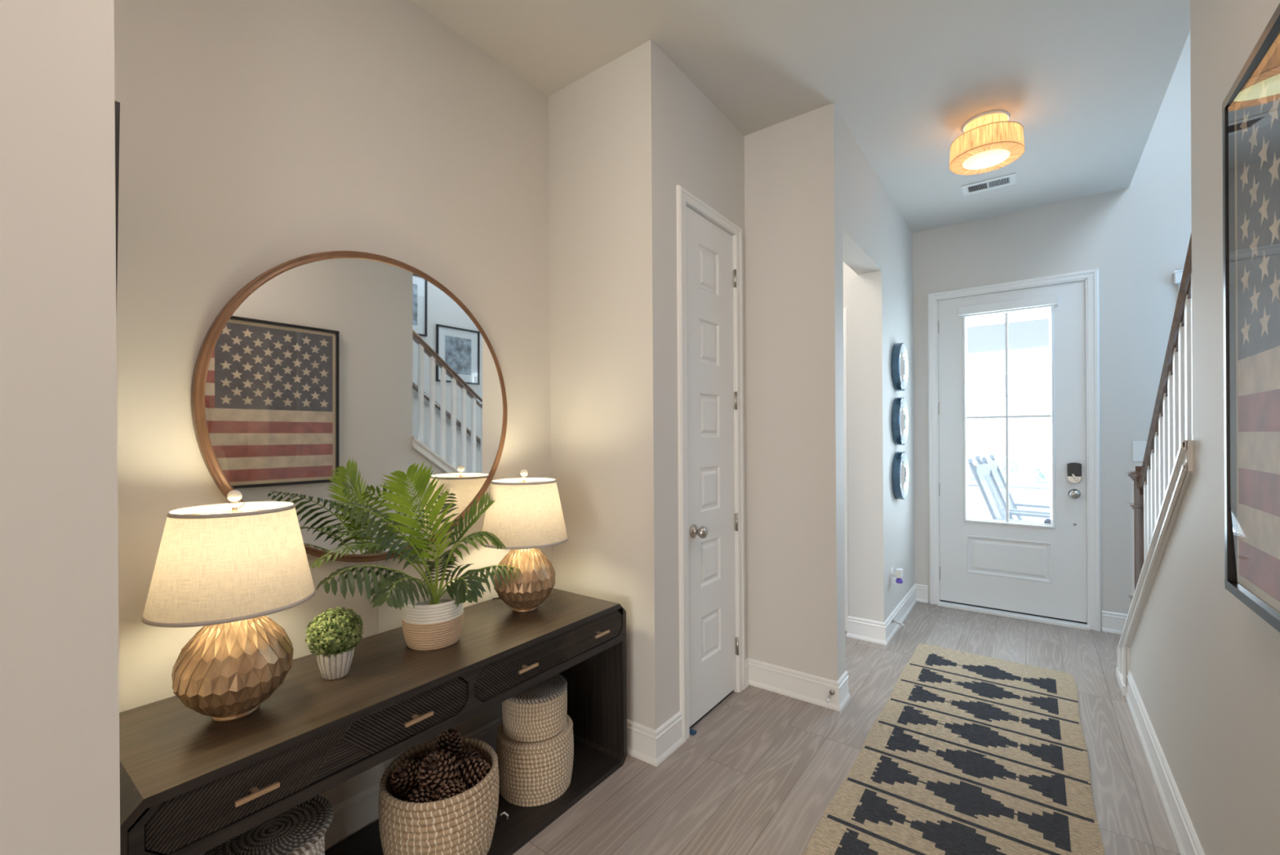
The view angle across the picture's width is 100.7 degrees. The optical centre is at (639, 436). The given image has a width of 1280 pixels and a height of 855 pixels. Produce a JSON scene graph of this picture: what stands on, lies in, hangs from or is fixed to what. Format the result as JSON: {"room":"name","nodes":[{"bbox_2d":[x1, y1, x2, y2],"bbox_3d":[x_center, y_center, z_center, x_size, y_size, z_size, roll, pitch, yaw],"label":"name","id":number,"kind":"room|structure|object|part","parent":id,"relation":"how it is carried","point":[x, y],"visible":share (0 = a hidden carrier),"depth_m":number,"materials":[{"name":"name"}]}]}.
{"room":"entrance hallway","nodes":[
{"label":"entrance hallway","id":0,"kind":"room"},
{"bbox_2d":[0,0,119,854],"bbox_3d":[-1.659,-0.134,0.545,0.736,3.050,1.500,0,0,37],"label":"wall","id":1,"kind":"structure","parent":0,"point":[60,757],"depth_m":0.87,"materials":[{"name":"white paint"}]},
{"bbox_2d":[115,101,119,317],"bbox_3d":[-1.211,-0.288,1.169,0.425,0.750,0.021,0,-1,37],"label":"picture","id":2,"kind":"object","parent":1,"relation":"attached to","point":[117,104],"visible":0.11,"depth_m":1.05,"materials":[{"name":"black"}]},
{"bbox_2d":[114,0,551,854],"bbox_3d":[-0.973,-0.140,1.986,0.120,3.050,1.630,0,0,37],"label":"wall","id":3,"kind":"structure","parent":0,"point":[256,136],"depth_m":1.71,"materials":[{"name":"white paint"}]},
{"bbox_2d":[191,250,506,561],"bbox_3d":[-0.924,-0.103,1.922,0.031,1.094,1.094,0,0,37],"label":"round mirror","id":4,"kind":"object","parent":3,"relation":"attached to","point":[326,375],"visible":0.86,"depth_m":1.80,"materials":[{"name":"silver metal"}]},
{"bbox_2d":[376,560,384,782],"bbox_3d":[-0.938,0.715,1.915,0.012,1.060,0.019,0,0,37],"label":"cord cover","id":5,"kind":"object","parent":3,"relation":"attached to","point":[380,609],"visible":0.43,"depth_m":1.91,"materials":[{"name":"white paint"}]},
{"bbox_2d":[324,711,683,850],"bbox_3d":[-1.050,1.316,1.237,0.635,0.140,3.322,0,0,37],"label":"baseboard","id":6,"kind":"structure","parent":3,"relation":"attached to","point":[351,815],"depth_m":2.23,"materials":[{"name":"white paint"}]},
{"bbox_2d":[548,40,843,729],"bbox_3d":[0.275,-0.149,2.663,1.528,3.050,0.667,0,0,-19],"label":"wall","id":7,"kind":"structure","parent":0,"point":[623,135],"depth_m":2.53,"materials":[{"name":"white paint"}]},
{"bbox_2d":[675,184,745,742],"bbox_3d":[0.321,0.145,2.682,0.114,2.462,0.512,0,0,37],"label":"door frame","id":8,"kind":"structure","parent":7,"relation":"attached to","point":[735,689],"depth_m":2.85,"materials":[{"name":"white paint"}]},
{"bbox_2d":[686,206,738,728],"bbox_3d":[0.378,0.150,2.648,0.107,2.449,0.509,0,0,37],"label":"door","id":9,"kind":"structure","parent":7,"relation":"in","point":[711,277],"depth_m":2.65,"materials":[{"name":"white paint"}]},
{"bbox_3d":[0.280,0.447,2.485,0.072,0.064,0.064,0,0,37],"label":"knob","id":10,"kind":"part","parent":9,"relation":"part of","materials":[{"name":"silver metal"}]},
{"bbox_2d":[744,657,850,711],"bbox_3d":[0.835,1.302,2.852,0.534,0.140,0.204,0,0,29],"label":"baseboard","id":11,"kind":"structure","parent":7,"relation":"attached to","point":[814,689],"depth_m":2.78,"materials":[{"name":"white paint"}]},
{"bbox_2d":[826,689,835,702],"bbox_3d":[0.948,1.294,2.644,0.026,0.040,0.078,0,0,37],"label":"door stop","id":12,"kind":"object","parent":7,"relation":"attached to","point":[831,691],"visible":1,"depth_m":2.65,"materials":[{"name":"grey metal"}]},
{"bbox_3d":[0.953,1.290,2.651,0.026,0.033,0.062,0,0,37],"label":"rod","id":13,"kind":"part","parent":12,"relation":"part of","materials":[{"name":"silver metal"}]},
{"bbox_2d":[410,0,1190,232],"bbox_3d":[-1.051,-1.801,-2.073,9.200,0.280,14.635,0,0,37],"label":"ceiling","id":14,"kind":"structure","parent":0,"point":[1086,82],"depth_m":2.39,"materials":[{"name":"white paint"}]},
{"bbox_2d":[949,110,1025,174],"bbox_3d":[1.853,-1.583,2.843,0.341,0.201,0.341,0,0,37],"label":"ceiling light","id":15,"kind":"object","parent":14,"relation":"attached to","point":[989,141],"visible":1,"depth_m":2.76,"materials":[{"name":"beige plastic"}]},
{"bbox_3d":[1.853,-1.636,2.843,0.194,0.078,0.194,0,0,37],"label":"lamp shade","id":16,"kind":"part","parent":15,"relation":"part of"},
{"bbox_2d":[962,149,1010,169],"bbox_3d":[1.854,-1.485,2.844,0.216,0.003,0.216,0,0,37],"label":"diffuser","id":17,"kind":"object","parent":15,"relation":"attached to","point":[985,158],"depth_m":2.84,"materials":[{"name":"white"}]},
{"bbox_2d":[960,173,1016,195],"bbox_3d":[2.333,-1.684,3.551,0.300,0.008,0.170,0,0,37],"label":"ceiling vent","id":18,"kind":"object","parent":14,"relation":"in","point":[1007,180],"visible":1,"depth_m":3.55,"materials":[{"name":"white metal"}]},
{"bbox_2d":[512,600,1180,854],"bbox_3d":[-1.030,1.449,-2.070,9.200,0.120,14.635,0,0,37],"label":"floor","id":19,"kind":"structure","parent":0,"point":[758,774],"depth_m":2.21,"materials":[{"name":"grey wood"}]},
{"bbox_2d":[119,587,626,854],"bbox_3d":[-0.708,1.042,1.759,0.517,0.682,1.561,0,0,37],"label":"console table","id":20,"kind":"object","parent":19,"relation":"on","point":[192,783],"visible":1,"depth_m":1.47,"materials":[{"name":"black wood"}]},
{"bbox_3d":[-1.168,1.046,1.162,0.490,0.682,0.054,0,0,37],"label":"panel","id":21,"kind":"part","parent":20,"relation":"part of","materials":[{"name":"black wood"}]},
{"bbox_2d":[141,489,315,721],"bbox_3d":[-1.034,0.420,1.355,0.350,0.568,0.350,0,0,37],"label":"table lamp","id":22,"kind":"object","parent":20,"relation":"on","point":[220,568],"visible":1,"depth_m":1.26,"materials":[{"name":"beige fabric"}]},
{"bbox_3d":[-1.035,0.303,1.355,0.348,0.241,0.348,0,0,37],"label":"lamp shade","id":23,"kind":"part","parent":22,"relation":"part of","materials":[{"name":"fabric"}]},
{"bbox_3d":[-0.846,0.782,1.168,0.032,0.010,0.082,0,0,37],"label":"handle","id":24,"kind":"part","parent":20,"relation":"part of","materials":[{"name":"gold metal"}]},
{"bbox_2d":[204,795,333,854],"bbox_3d":[-0.958,1.192,1.384,0.276,0.343,0.276,0,0,37],"label":"seagrass basket","id":25,"kind":"object","parent":20,"relation":"on","point":[300,829],"visible":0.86,"depth_m":1.37,"materials":[{"name":"beige wicker"}]},
{"bbox_3d":[-0.752,0.779,1.333,0.016,0.107,0.731,0,0,37],"label":"drawer","id":26,"kind":"part","parent":20,"relation":"part of","materials":[{"name":"black wood"}]},
{"bbox_2d":[305,605,364,679],"bbox_3d":[-0.896,0.603,1.560,0.152,0.198,0.154,0,0,37],"label":"boxwood ball","id":27,"kind":"object","parent":20,"relation":"on","point":[334,635],"visible":1,"depth_m":1.52,"materials":[{"name":"plant"}]},
{"bbox_2d":[315,644,354,679],"bbox_3d":[-0.895,0.662,1.560,0.098,0.079,0.099,0,0,37],"label":"pot","id":28,"kind":"object","parent":20,"relation":"on","point":[332,664],"depth_m":1.53,"materials":[{"name":"ceramic"}]},
{"bbox_2d":[309,461,522,650],"bbox_3d":[-0.707,0.390,1.830,0.405,0.620,0.817,0,0,37],"label":"potted palm","id":29,"kind":"object","parent":20,"relation":"on","point":[433,617],"visible":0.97,"depth_m":1.76,"materials":[{"name":"plant"}]},
{"bbox_3d":[-0.619,0.780,1.473,0.032,0.010,0.082,0,0,37],"label":"handle","id":30,"kind":"part","parent":20,"relation":"part of","materials":[{"name":"gold metal"}]},
{"bbox_2d":[401,588,463,650],"bbox_3d":[-0.708,0.625,1.818,0.198,0.153,0.198,0,0,37],"label":"basket","id":31,"kind":"object","parent":20,"relation":"on","point":[437,624],"depth_m":1.74,"materials":[{"name":"white wicker"}]},
{"bbox_2d":[378,736,499,854],"bbox_3d":[-0.656,1.225,1.749,0.370,0.272,0.370,0,0,37],"label":"basket","id":32,"kind":"object","parent":20,"relation":"on","point":[464,823],"visible":0.77,"depth_m":1.61,"materials":[{"name":"beige wicker"}]},
{"bbox_2d":[390,758,421,798],"bbox_3d":[-0.755,1.120,1.742,0.120,0.132,0.123,0,0,-27],"label":"pine cone","id":33,"kind":"object","parent":32,"relation":"in","point":[404,779],"visible":0.82,"depth_m":1.71,"materials":[{"name":"brown plant"}]},
{"bbox_2d":[411,752,427,764],"bbox_3d":[-0.739,1.145,1.816,0.120,0.112,0.098,0,0,-8],"label":"pine cone","id":34,"kind":"object","parent":32,"relation":"in","point":[415,757],"visible":0.08,"depth_m":1.81,"materials":[{"name":"brown plant"}]},
{"bbox_2d":[405,784,435,802],"bbox_3d":[-0.678,1.141,1.640,0.103,0.104,0.125,0,0,-7],"label":"pine cone","id":35,"kind":"object","parent":32,"relation":"in","point":[424,794],"visible":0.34,"depth_m":1.63,"materials":[{"name":"brown plant"}]},
{"bbox_2d":[417,749,461,793],"bbox_3d":[-0.654,1.097,1.728,0.141,0.159,0.135,0,0,-44],"label":"pine cone","id":36,"kind":"object","parent":32,"relation":"in","point":[436,768],"visible":0.84,"depth_m":1.69,"materials":[{"name":"brown"}]},
{"bbox_2d":[431,727,463,761],"bbox_3d":[-0.671,1.085,1.847,0.107,0.131,0.103,0,0,-26],"label":"pine cone","id":37,"kind":"object","parent":32,"relation":"in","point":[450,740],"visible":0.69,"depth_m":1.84,"materials":[{"name":"brown plant"}]},
{"bbox_2d":[433,778,466,800],"bbox_3d":[-0.598,1.141,1.664,0.107,0.109,0.132,0,0,1],"label":"pine cone","id":38,"kind":"object","parent":32,"relation":"in","point":[453,788],"visible":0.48,"depth_m":1.66,"materials":[{"name":"brown"}]},
{"bbox_2d":[454,747,482,763],"bbox_3d":[-0.597,1.136,1.839,0.119,0.099,0.098,0,0,44],"label":"pine cone","id":39,"kind":"object","parent":32,"relation":"in","point":[468,753],"visible":0.3,"depth_m":1.83,"materials":[{"name":"brown plant"}]},
{"bbox_2d":[453,755,491,789],"bbox_3d":[-0.565,1.133,1.772,0.134,0.111,0.111,0,0,1],"label":"pine cone","id":40,"kind":"object","parent":32,"relation":"in","point":[471,774],"visible":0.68,"depth_m":1.76,"materials":[{"name":"brown"}]},
{"bbox_2d":[324,739,621,854],"bbox_3d":[-0.716,1.372,1.767,0.490,0.022,1.481,0,0,37],"label":"shelf","id":41,"kind":"object","parent":20,"relation":"attached to","point":[593,762],"depth_m":1.91,"materials":[{"name":"black wood"}]},
{"bbox_2d":[500,811,508,818],"bbox_3d":[-0.472,1.322,1.851,0.031,0.026,0.008,0,0,2],"label":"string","id":42,"kind":"object","parent":20,"relation":"on","point":[504,812],"visible":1,"depth_m":1.85,"materials":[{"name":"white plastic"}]},
{"bbox_2d":[479,468,568,612],"bbox_3d":[-0.469,0.416,2.154,0.350,0.568,0.350,0,0,37],"label":"table lamp","id":43,"kind":"object","parent":20,"relation":"on","point":[526,514],"visible":0.93,"depth_m":2.05,"materials":[{"name":"beige fabric"}]},
{"bbox_3d":[-0.469,0.299,2.154,0.348,0.241,0.348,0,0,37],"label":"lamp shade","id":44,"kind":"part","parent":43,"relation":"part of","materials":[{"name":"fabric"}]},
{"bbox_3d":[-0.384,0.779,1.790,0.032,0.010,0.082,0,0,37],"label":"handle","id":45,"kind":"part","parent":20,"relation":"part of","materials":[{"name":"gold metal"}]},
{"bbox_2d":[496,714,573,806],"bbox_3d":[-0.410,1.246,2.080,0.299,0.226,0.299,0,0,37],"label":"seagrass basket","id":46,"kind":"object","parent":20,"relation":"on","point":[531,774],"visible":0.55,"depth_m":1.96,"materials":[{"name":"beige wicker"}]},
{"bbox_2d":[502,673,567,742],"bbox_3d":[-0.411,1.051,2.080,0.252,0.162,0.252,0,0,37],"label":"seagrass basket","id":47,"kind":"object","parent":46,"relation":"on","point":[538,713],"visible":0.74,"depth_m":1.98,"materials":[{"name":"beige wicker"}]},
{"bbox_3d":[-0.412,0.979,2.080,0.252,0.018,0.252,0,0,37],"label":"lid","id":48,"kind":"part","parent":47,"relation":"part of","materials":[{"name":"beige wicker"}]},
{"bbox_3d":[-0.411,1.141,2.080,0.294,0.016,0.294,0,0,37],"label":"lid","id":49,"kind":"part","parent":46,"relation":"part of","materials":[{"name":"beige wicker"}]},
{"bbox_3d":[-0.301,0.775,1.940,0.016,0.107,0.729,0,0,37],"label":"drawer","id":50,"kind":"part","parent":20,"relation":"part of","materials":[{"name":"black wood"}]},
{"bbox_3d":[-0.270,1.039,2.372,0.490,0.682,0.054,0,0,37],"label":"panel","id":51,"kind":"part","parent":20,"relation":"part of","materials":[{"name":"black wood"}]},
{"bbox_3d":[-0.157,0.777,2.095,0.032,0.010,0.082,0,0,37],"label":"handle","id":52,"kind":"part","parent":20,"relation":"part of","materials":[{"name":"gold metal"}]},
{"bbox_2d":[689,728,696,735],"bbox_3d":[0.239,1.367,2.463,0.042,0.017,0.029,0,0,37],"label":"wedge","id":53,"kind":"object","parent":19,"relation":"on","point":[692,731],"visible":0.56,"depth_m":2.45,"materials":[{"name":"blue rubber"}]},
{"bbox_2d":[803,643,1104,854],"bbox_3d":[1.178,1.365,1.942,0.795,0.010,3.260,0,0,37],"label":"runner rug","id":54,"kind":"object","parent":19,"relation":"on","point":[929,775],"visible":1,"depth_m":2.16,"materials":[{"name":"fabric"}]},
{"bbox_2d":[1124,231,1192,608],"bbox_3d":[2.254,0.225,2.243,0.144,2.277,1.572,0,0,37],"label":"stair railing","id":55,"kind":"object","parent":19,"relation":"on","point":[1171,423],"visible":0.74,"depth_m":2.28,"materials":[{"name":"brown wood"}]},
{"bbox_3d":[2.680,0.790,2.813,0.096,1.140,0.105,0,0,37],"label":"newel post","id":56,"kind":"part","parent":55,"relation":"part of","materials":[{"name":"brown wood"}]},
{"bbox_3d":[2.213,-0.300,2.196,0.066,1.228,1.453,0,0,37],"label":"handrail","id":57,"kind":"part","parent":55,"relation":"part of","materials":[{"name":"brown wood"}]},
{"bbox_2d":[843,262,860,617],"bbox_3d":[0.808,-0.153,3.649,1.150,3.050,1.145,0,0,37],"label":"wall","id":58,"kind":"structure","parent":0,"point":[850,277],"depth_m":3.61,"materials":[{"name":"white paint"}]},
{"bbox_2d":[843,307,848,631],"bbox_3d":[1.175,0.234,3.943,0.725,2.270,0.019,0,0,37],"label":"trim","id":59,"kind":"structure","parent":58,"relation":"attached to","point":[845,310],"depth_m":3.73,"materials":[{"name":"white paint"}]},
{"bbox_2d":[840,114,915,672],"bbox_3d":[1.601,-0.159,3.627,0.150,3.050,2.055,0,0,37],"label":"wall","id":60,"kind":"structure","parent":0,"point":[877,240],"depth_m":3.56,"materials":[{"name":"white paint"}]},
{"bbox_2d":[845,583,928,644],"bbox_3d":[1.883,1.294,3.991,0.267,0.140,1.170,0,0,41],"label":"baseboard","id":61,"kind":"structure","parent":60,"relation":"attached to","point":[874,631],"depth_m":3.61,"materials":[{"name":"white paint"}]},
{"bbox_2d":[890,566,893,586],"bbox_3d":[1.753,0.972,3.689,0.008,0.117,0.075,0,0,37],"label":"wall outlet","id":62,"kind":"object","parent":60,"relation":"attached to","point":[891,568],"visible":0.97,"depth_m":3.67,"materials":[{"name":"white plastic"}]},
{"bbox_2d":[892,568,902,583],"bbox_3d":[1.782,0.963,3.668,0.065,0.100,0.054,0,0,37],"label":"air freshener","id":63,"kind":"object","parent":62,"relation":"attached to","point":[898,574],"visible":1,"depth_m":3.65,"materials":[{"name":"white plastic"}]},
{"bbox_2d":[895,577,902,583],"bbox_3d":[1.790,0.995,3.662,0.046,0.036,0.046,0,0,37],"label":"bottle","id":64,"kind":"object","parent":63,"relation":"on","point":[900,580],"depth_m":3.65,"materials":[{"name":"purple plastic"}]},
{"bbox_2d":[891,618,903,626],"bbox_3d":[1.766,1.274,3.633,0.078,0.042,0.026,0,0,23],"label":"door stop","id":65,"kind":"object","parent":60,"relation":"attached to","point":[893,620],"visible":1,"depth_m":3.63,"materials":[{"name":"grey metal"}]},
{"bbox_2d":[891,342,908,391],"bbox_3d":[1.882,-0.503,3.837,0.051,0.346,0.346,0,0,37],"label":"mirror","id":66,"kind":"object","parent":60,"relation":"attached to","point":[900,364],"visible":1,"depth_m":3.76,"materials":[{"name":"silver glass"}]},
{"bbox_3d":[1.894,-0.503,3.828,0.004,0.208,0.208,0,0,37],"label":"glass","id":67,"kind":"part","parent":66,"relation":"part of","materials":[{"name":"white mirror"}]},
{"bbox_2d":[891,396,908,444],"bbox_3d":[1.885,-0.111,3.837,0.051,0.346,0.346,0,0,37],"label":"mirror","id":68,"kind":"object","parent":60,"relation":"attached to","point":[900,413],"visible":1,"depth_m":3.76,"materials":[{"name":"silver glass"}]},
{"bbox_3d":[1.897,-0.111,3.828,0.004,0.208,0.208,0,0,37],"label":"glass","id":69,"kind":"part","parent":68,"relation":"part of","materials":[{"name":"white mirror"}]},
{"bbox_2d":[891,451,909,499],"bbox_3d":[1.887,0.281,3.838,0.051,0.346,0.346,0,0,37],"label":"mirror","id":70,"kind":"object","parent":60,"relation":"attached to","point":[900,473],"visible":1,"depth_m":3.77,"materials":[{"name":"silver glass"}]},
{"bbox_3d":[1.900,0.281,3.829,0.004,0.208,0.208,0,0,37],"label":"glass","id":71,"kind":"part","parent":70,"relation":"part of","materials":[{"name":"white mirror"}]},
{"bbox_2d":[912,31,1191,630],"bbox_3d":[2.789,-1.442,4.105,3.600,5.600,0.140,0,0,37],"label":"wall","id":72,"kind":"structure","parent":0,"point":[1136,236],"depth_m":3.67,"materials":[{"name":"white paint"}]},
{"bbox_2d":[937,280,1089,630],"bbox_3d":[2.801,0.127,4.042,0.942,2.462,0.162,0,0,37],"label":"door","id":73,"kind":"structure","parent":72,"relation":"in","point":[1031,571],"depth_m":3.98,"materials":[{"name":"white paint"}]},
{"bbox_3d":[3.089,0.409,3.769,0.068,0.068,0.066,0,0,37],"label":"knob","id":74,"kind":"part","parent":73,"relation":"part of","materials":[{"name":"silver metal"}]},
{"bbox_2d":[927,268,1101,631],"bbox_3d":[2.804,0.123,4.045,0.932,2.471,0.072,0,0,37],"label":"door frame","id":75,"kind":"structure","parent":72,"relation":"attached to","point":[1085,279],"depth_m":3.82,"materials":[{"name":"white paint"}]},
{"bbox_2d":[1101,610,1127,634],"bbox_3d":[3.653,1.283,3.380,1.075,0.140,0.019,0,0,37],"label":"baseboard","id":76,"kind":"structure","parent":72,"relation":"attached to","point":[1111,622],"depth_m":3.66,"materials":[{"name":"white paint"}]},
{"bbox_2d":[1132,441,1146,461],"bbox_3d":[3.396,0.101,3.568,0.121,0.137,0.012,0,0,37],"label":"light switch","id":77,"kind":"object","parent":72,"relation":"attached to","point":[1138,447],"visible":0.56,"depth_m":3.59,"materials":[{"name":"white plastic"}]},
{"bbox_2d":[1172,269,1183,289],"bbox_3d":[3.543,-0.532,3.432,0.128,1.092,0.050,0,0,37],"label":"door chime","id":78,"kind":"object","parent":72,"relation":"attached to","point":[1177,273],"visible":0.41,"depth_m":3.44,"materials":[{"name":"white plastic"}]},
{"bbox_2d":[1129,0,1279,854],"bbox_3d":[1.438,-0.155,1.161,0.132,3.050,4.380,0,0,37],"label":"wall","id":79,"kind":"structure","parent":0,"point":[1237,652],"depth_m":1.48,"materials":[{"name":"white paint"}]},
{"bbox_2d":[1115,666,1127,696],"bbox_3d":[2.628,1.333,2.885,0.032,0.055,0.278,0,0,37],"label":"trim","id":80,"kind":"structure","parent":79,"relation":"attached to","point":[1123,688],"depth_m":2.85,"materials":[{"name":"white paint"}]},
{"bbox_2d":[1117,440,1192,685],"bbox_3d":[2.270,0.685,2.281,0.176,1.356,1.657,0,0,37],"label":"trim","id":81,"kind":"structure","parent":79,"relation":"attached to","point":[1182,470],"depth_m":2.05,"materials":[{"name":"white paint"}]},
{"bbox_2d":[1125,670,1204,854],"bbox_3d":[3.158,1.289,-0.269,4.621,0.140,4.159,0,0,37],"label":"baseboard","id":82,"kind":"structure","parent":79,"relation":"attached to","point":[1184,833],"depth_m":2.00,"materials":[{"name":"white paint"}]},
{"bbox_2d":[1222,3,1279,632],"bbox_3d":[0.740,-0.202,0.373,0.049,1.105,2.046,0,0,37],"label":"picture","id":83,"kind":"object","parent":79,"relation":"attached to","point":[1251,108],"visible":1,"depth_m":1.08,"materials":[{"name":"black"}]},
{"bbox_2d":[1236,42,1279,601],"bbox_3d":[0.731,-0.202,0.380,0.002,1.019,1.963,0,0,37],"label":"print","id":84,"kind":"object","parent":83,"relation":"attached to","point":[1258,110],"depth_m":1.06,"materials":[{"name":"fabric"}]},
{"label":"outside","id":85,"kind":"structure","parent":0,"visible":0},
{"bbox_2d":[969,452,1049,521],"bbox_3d":[20.098,1.649,27.061,80.000,0.050,52.600,0,0,37],"label":"ground","id":86,"kind":"structure","parent":85,"point":[979,508],"depth_m":15.19,"materials":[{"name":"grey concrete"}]},
{"bbox_2d":[968,353,1049,460],"bbox_3d":[30.602,-2.404,37.050,13.000,7.900,9.000,0,0,37],"label":"house","id":87,"kind":"structure","parent":86,"relation":"on","point":[1028,394],"depth_m":35.69,"materials":[{"name":"white"}]},
{"bbox_2d":[969,467,1049,483],"bbox_3d":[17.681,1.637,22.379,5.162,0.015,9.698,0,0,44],"label":"lawn patch","id":88,"kind":"structure","parent":86,"relation":"on","point":[1027,475],"depth_m":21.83,"materials":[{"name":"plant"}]},
{"bbox_2d":[1000,459,1019,471],"bbox_3d":[17.166,1.329,24.628,0.772,0.548,0.763,0,0,37],"label":"bush","id":89,"kind":"object","parent":88,"relation":"on","point":[1015,464],"visible":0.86,"depth_m":24.53,"materials":[{"name":"white plant"}]},
{"bbox_2d":[1032,444,1049,479],"bbox_3d":[15.078,0.855,18.721,1.961,1.430,2.010,0,0,37],"label":"bush","id":90,"kind":"object","parent":86,"relation":"on","point":[1043,473],"visible":0.27,"depth_m":18.94,"materials":[{"name":"white plant"}]},
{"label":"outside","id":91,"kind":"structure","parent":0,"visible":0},
{"bbox_3d":[3.715,1.411,4.994,7.000,0.080,2.365,0,0,37],"label":"floor","id":92,"kind":"structure","parent":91,"visible":0},
{"bbox_2d":[967,351,969,517],"bbox_3d":[3.737,0.200,6.157,0.140,2.340,0.140,0,0,37],"label":"porch column","id":93,"kind":"structure","parent":92,"relation":"on","point":[967,352],"depth_m":6.09,"materials":[{"name":"white"}]},
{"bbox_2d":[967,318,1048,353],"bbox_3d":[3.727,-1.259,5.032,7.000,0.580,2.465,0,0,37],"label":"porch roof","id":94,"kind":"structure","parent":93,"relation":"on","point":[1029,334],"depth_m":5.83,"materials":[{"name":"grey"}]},
{"bbox_2d":[968,484,1049,489],"bbox_3d":[4.274,0.557,5.754,6.000,0.020,0.030,0,0,37],"label":"rail","id":95,"kind":"object","parent":93,"relation":"attached to","point":[972,485],"visible":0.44,"depth_m":5.80,"materials":[{"name":"grey"}]},
{"bbox_2d":[968,457,1049,523],"bbox_3d":[3.534,0.785,4.766,0.640,1.168,1.159,0,0,-44],"label":"rocking chair","id":96,"kind":"object","parent":92,"relation":"on","point":[979,470],"visible":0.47,"depth_m":4.97,"materials":[{"name":"grey paint"}]},
{"bbox_3d":[3.259,0.319,5.045,0.500,0.110,0.020,0,0,-44],"label":"rail","id":97,"kind":"part","parent":96,"relation":"part of","materials":[{"name":"grey paint"}]},
{"bbox_3d":[3.386,0.741,4.517,0.080,0.025,0.600,0,0,-44],"label":"arm","id":98,"kind":"part","parent":96,"relation":"part of","materials":[{"name":"grey paint"}]},
{"bbox_3d":[3.787,0.738,4.908,0.080,0.025,0.600,0,0,-44],"label":"arm","id":99,"kind":"part","parent":96,"relation":"part of","materials":[{"name":"grey paint"}]},
{"bbox_2d":[974,453,1049,519],"bbox_3d":[4.016,0.781,5.399,0.640,1.168,1.159,0,0,-42],"label":"rocking chair","id":100,"kind":"object","parent":92,"relation":"on","point":[993,463],"visible":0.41,"depth_m":5.68,"materials":[{"name":"grey paint"}]},
{"bbox_3d":[3.752,0.315,5.689,0.500,0.110,0.020,0,0,-42],"label":"rail","id":101,"kind":"part","parent":100,"relation":"part of","materials":[{"name":"grey paint"}]},
{"bbox_3d":[3.857,0.738,5.156,0.080,0.025,0.600,0,0,-42],"label":"arm","id":102,"kind":"part","parent":100,"relation":"part of","materials":[{"name":"grey paint"}]},
{"bbox_3d":[4.274,0.735,5.531,0.080,0.025,0.600,0,0,-42],"label":"arm","id":103,"kind":"part","parent":100,"relation":"part of","materials":[{"name":"grey paint"}]}
]}

